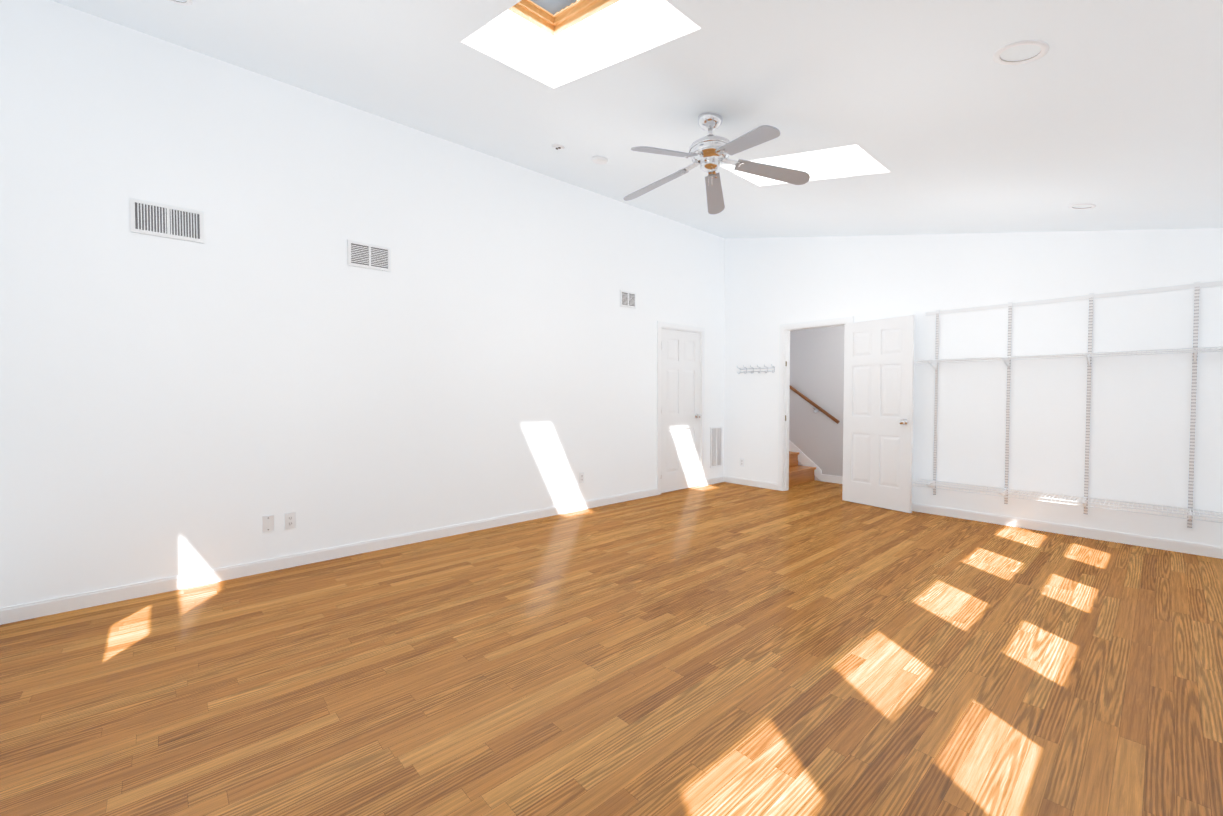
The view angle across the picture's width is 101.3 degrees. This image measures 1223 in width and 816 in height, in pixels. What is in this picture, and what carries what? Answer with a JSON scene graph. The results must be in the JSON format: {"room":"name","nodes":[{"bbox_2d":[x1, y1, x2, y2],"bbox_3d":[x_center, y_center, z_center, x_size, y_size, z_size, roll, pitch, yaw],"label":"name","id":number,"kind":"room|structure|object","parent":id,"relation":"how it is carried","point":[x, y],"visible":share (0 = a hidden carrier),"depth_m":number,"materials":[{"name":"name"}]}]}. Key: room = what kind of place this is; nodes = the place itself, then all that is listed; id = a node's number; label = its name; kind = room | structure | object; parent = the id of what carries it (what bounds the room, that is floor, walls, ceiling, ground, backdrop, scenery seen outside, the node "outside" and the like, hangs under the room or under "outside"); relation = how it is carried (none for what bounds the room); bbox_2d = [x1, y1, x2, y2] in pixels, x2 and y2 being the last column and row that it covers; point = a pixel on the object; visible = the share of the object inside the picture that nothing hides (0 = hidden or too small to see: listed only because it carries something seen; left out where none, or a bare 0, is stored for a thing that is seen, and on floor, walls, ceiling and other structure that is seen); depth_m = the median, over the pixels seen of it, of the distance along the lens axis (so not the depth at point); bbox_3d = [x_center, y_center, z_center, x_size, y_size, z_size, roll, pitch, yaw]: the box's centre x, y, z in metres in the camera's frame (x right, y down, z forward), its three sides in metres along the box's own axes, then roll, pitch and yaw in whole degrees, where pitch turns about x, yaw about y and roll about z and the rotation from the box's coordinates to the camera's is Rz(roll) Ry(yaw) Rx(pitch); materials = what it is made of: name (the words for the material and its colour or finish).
{"room":"empty bonus room","nodes":[
{"label":"empty bonus room","id":0,"kind":"room"},
{"bbox_2d":[0,0,724,607],"bbox_3d":[-0.902,-0.872,4.812,6.790,3.921,0.120,-1,2,-42],"label":"wall","id":1,"kind":"structure","parent":0,"point":[486,348],"depth_m":3.46,"materials":[{"name":"white paint"}]},
{"bbox_2d":[130,197,203,242],"bbox_3d":[-2.716,-1.145,3.075,0.340,0.200,0.009,-1,2,-42],"label":"air vent","id":2,"kind":"object","parent":1,"relation":"in","point":[162,220],"visible":1,"depth_m":3.07,"materials":[{"name":"white metal"}]},
{"bbox_2d":[262,515,273,532],"bbox_3d":[-2.361,0.796,3.450,0.070,0.114,0.006,-1,2,-42],"label":"electrical outlet","id":3,"kind":"object","parent":1,"relation":"attached to","point":[267,523],"visible":1,"depth_m":3.45,"materials":[{"name":"white plastic"}]},
{"bbox_2d":[284,512,295,528],"bbox_3d":[-2.264,0.794,3.537,0.070,0.114,0.008,-1,2,-42],"label":"electrical outlet","id":4,"kind":"object","parent":1,"relation":"attached to","point":[290,520],"visible":1,"depth_m":3.53,"materials":[{"name":"white plastic"}]},
{"bbox_2d":[347,240,390,271],"bbox_3d":[-1.856,-1.165,3.853,0.310,0.190,0.009,-1,2,-42],"label":"air vent","id":5,"kind":"object","parent":1,"relation":"in","point":[368,256],"visible":1,"depth_m":3.85,"materials":[{"name":"white metal"}]},
{"bbox_2d":[579,472,583,482],"bbox_3d":[-0.314,0.736,5.300,0.070,0.114,0.008,-1,2,-42],"label":"electrical outlet","id":6,"kind":"object","parent":1,"relation":"attached to","point":[581,477],"visible":1,"depth_m":5.29,"materials":[{"name":"white plastic"}]},
{"bbox_2d":[0,476,1222,624],"bbox_3d":[0.674,1.093,3.121,6.549,0.085,4.580,-1,2,-42],"label":"baseboard","id":7,"kind":"structure","parent":1,"relation":"attached to","point":[16,613],"depth_m":3.89,"materials":[{"name":"white wood"}]},
{"bbox_2d":[620,290,635,308],"bbox_3d":[0.191,-1.235,5.703,0.250,0.180,0.009,-1,2,-42],"label":"air vent","id":8,"kind":"object","parent":1,"relation":"in","point":[627,298],"visible":1,"depth_m":5.70,"materials":[{"name":"white metal"}]},
{"bbox_2d":[661,328,700,492],"bbox_3d":[0.894,0.032,6.364,0.771,2.015,0.102,-1,2,-42],"label":"closet door","id":9,"kind":"structure","parent":1,"relation":"in","point":[680,410],"depth_m":6.37,"materials":[{"name":"white wood"}]},
{"bbox_2d":[657,321,704,494],"bbox_3d":[0.878,-0.004,6.384,0.919,2.102,0.060,-1,2,-42],"label":"door frame","id":10,"kind":"structure","parent":1,"relation":"attached to","point":[678,327],"depth_m":6.37,"materials":[{"name":"white wood"}]},
{"bbox_2d":[710,426,721,467],"bbox_3d":[1.437,0.534,6.878,0.260,0.560,0.009,-1,2,-42],"label":"air vent","id":11,"kind":"object","parent":1,"relation":"in","point":[716,446],"visible":1,"depth_m":6.87,"materials":[{"name":"white metal"}]},
{"bbox_2d":[0,480,1222,815],"bbox_3d":[0.079,1.144,4.661,7.970,0.100,7.900,-1,2,-42],"label":"floor","id":12,"kind":"structure","parent":0,"point":[806,648],"depth_m":2.16,"materials":[{"name":"laminate"}]},
{"bbox_2d":[789,451,815,485],"bbox_3d":[1.543,-0.134,7.891,0.934,2.280,3.025,-1,2,-42],"label":"stairs","id":13,"kind":"structure","parent":12,"relation":"on","point":[799,474],"depth_m":6.97,"materials":[{"name":"brown wood"}]},
{"bbox_2d":[51,0,1222,238],"bbox_3d":[0.674,-1.752,3.045,6.550,0.966,4.580,-1,2,-42],"label":"ceiling","id":14,"kind":"structure","parent":0,"point":[1111,110],"depth_m":2.77,"materials":[{"name":"white paint"}]},
{"bbox_2d":[168,0,192,5],"bbox_3d":[-2.196,-2.087,2.489,0.180,0.104,0.177,-1,2,-42],"label":"recessed light","id":15,"kind":"object","parent":14,"relation":"in","point":[188,2],"visible":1,"depth_m":2.55,"materials":[{"name":"white"}]},
{"bbox_2d":[552,144,564,149],"bbox_3d":[-0.422,-2.073,3.987,0.100,0.035,0.099,-1,2,-42],"label":"plate","id":16,"kind":"object","parent":14,"relation":"attached to","point":[557,146],"visible":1,"depth_m":3.97,"materials":[{"name":"white plastic"}]},
{"bbox_2d":[461,0,700,87],"bbox_3d":[-0.192,-1.898,2.351,0.580,0.528,1.080,-1,2,-42],"label":"shaft","id":17,"kind":"object","parent":14,"relation":"attached to","point":[620,30],"visible":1,"depth_m":2.68,"materials":[{"name":"white paint"}]},
{"bbox_2d":[592,156,607,164],"bbox_3d":[-0.097,-2.049,4.150,0.130,0.055,0.132,-1,2,-42],"label":"smoke detector","id":18,"kind":"object","parent":14,"relation":"attached to","point":[600,160],"visible":1,"depth_m":4.11,"materials":[{"name":"white plastic"}]},
{"bbox_2d":[623,112,809,213],"bbox_3d":[0.561,-1.564,3.031,1.141,0.455,1.171,-1,2,-42],"label":"ceiling fan","id":19,"kind":"object","parent":14,"relation":"hanging from","point":[709,153],"visible":0.98,"depth_m":3.02,"materials":[{"name":"silver metal"}]},
{"bbox_2d":[720,145,889,185],"bbox_3d":[1.398,-1.922,3.708,0.580,0.519,1.040,-1,2,-42],"label":"skylight","id":20,"kind":"object","parent":14,"relation":"attached to","point":[848,161],"visible":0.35,"depth_m":3.87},
{"bbox_2d":[993,40,1048,64],"bbox_3d":[1.638,-1.454,2.010,0.180,0.104,0.177,-1,2,-42],"label":"recessed light","id":21,"kind":"object","parent":14,"relation":"in","point":[1043,46],"visible":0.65,"depth_m":2.00,"materials":[{"name":"white"}]},
{"bbox_2d":[1069,204,1095,208],"bbox_3d":[3.434,-1.503,3.660,0.150,0.100,0.148,-1,2,-42],"label":"recessed light","id":22,"kind":"object","parent":14,"relation":"in","point":[1092,205],"visible":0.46,"depth_m":3.65,"materials":[{"name":"white"}]},
{"bbox_2d":[789,325,844,480],"bbox_3d":[2.464,-1.487,7.626,0.120,5.000,6.840,-1,2,-42],"label":"wall","id":23,"kind":"structure","parent":0,"point":[817,366],"depth_m":7.05,"materials":[{"name":"grey paint"}]},
{"bbox_2d":[790,385,839,423],"bbox_3d":[1.934,-1.032,8.061,0.094,2.422,3.484,-1,2,-42],"label":"handrail","id":24,"kind":"object","parent":23,"relation":"attached to","point":[819,408],"visible":0.29,"depth_m":7.04,"materials":[{"name":"brown wood"}]},
{"bbox_2d":[789,440,842,483],"bbox_3d":[2.749,-0.281,7.241,0.013,2.610,5.600,-1,2,-42],"label":"baseboard","id":25,"kind":"structure","parent":23,"relation":"attached to","point":[804,459],"depth_m":7.11,"materials":[{"name":"white wood"}]},
{"bbox_2d":[724,228,1222,546],"bbox_3d":[3.188,-0.834,5.263,0.120,3.821,4.700,-1,2,-42],"label":"wall","id":26,"kind":"structure","parent":0,"point":[1140,411],"depth_m":4.53,"materials":[{"name":"white paint"}]},
{"bbox_2d":[740,458,743,466],"bbox_3d":[1.764,0.736,6.782,0.008,0.114,0.070,-1,2,-42],"label":"electrical outlet","id":27,"kind":"object","parent":26,"relation":"attached to","point":[741,462],"visible":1,"depth_m":6.78,"materials":[{"name":"white plastic"}]},
{"bbox_2d":[737,364,774,373],"bbox_3d":[1.882,-0.507,6.565,0.080,0.114,0.518,-1,2,-42],"label":"hook rail","id":28,"kind":"object","parent":26,"relation":"attached to","point":[753,371],"visible":1,"depth_m":6.56,"materials":[{"name":"white metal"}]},
{"bbox_2d":[778,316,853,490],"bbox_3d":[2.477,0.004,6.072,0.152,2.102,0.904,-1,2,-42],"label":"door frame","id":29,"kind":"structure","parent":26,"relation":"attached to","point":[784,405],"depth_m":6.33,"materials":[{"name":"white wood"}]},
{"bbox_2d":[842,315,914,512],"bbox_3d":[2.844,0.058,5.401,0.231,2.015,0.745,-1,2,-42],"label":"open door leaf","id":30,"kind":"structure","parent":26,"relation":"in","point":[878,411],"depth_m":5.37,"materials":[{"name":"white wood"}]},
{"bbox_2d":[912,280,1222,527],"bbox_3d":[3.764,-0.033,4.322,0.313,1.870,1.983,-1,2,-42],"label":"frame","id":31,"kind":"object","parent":26,"relation":"attached to","point":[1195,286],"visible":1,"depth_m":4.23,"materials":[{"name":"white metal"}]},
{"bbox_3d":[0.674,-2.052,3.036,6.790,1.017,4.820,-1,2,-42],"label":"ceiling","id":32,"kind":"structure","parent":0,"visible":0},
{"bbox_2d":[508,0,619,35],"bbox_3d":[-0.188,-2.098,2.341,0.720,0.356,1.228,-1,2,-42],"label":"frame","id":33,"kind":"object","parent":32,"relation":"attached to","point":[571,15],"visible":0.57,"depth_m":2.80,"materials":[{"name":"brown wood"}]},
{"bbox_2d":[530,0,576,14],"bbox_3d":[-0.179,-2.148,2.329,0.520,0.221,1.025,-1,2,-42],"label":"window pane","id":34,"kind":"object","parent":33,"relation":"attached to","point":[553,7],"visible":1,"depth_m":2.79,"materials":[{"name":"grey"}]}
]}

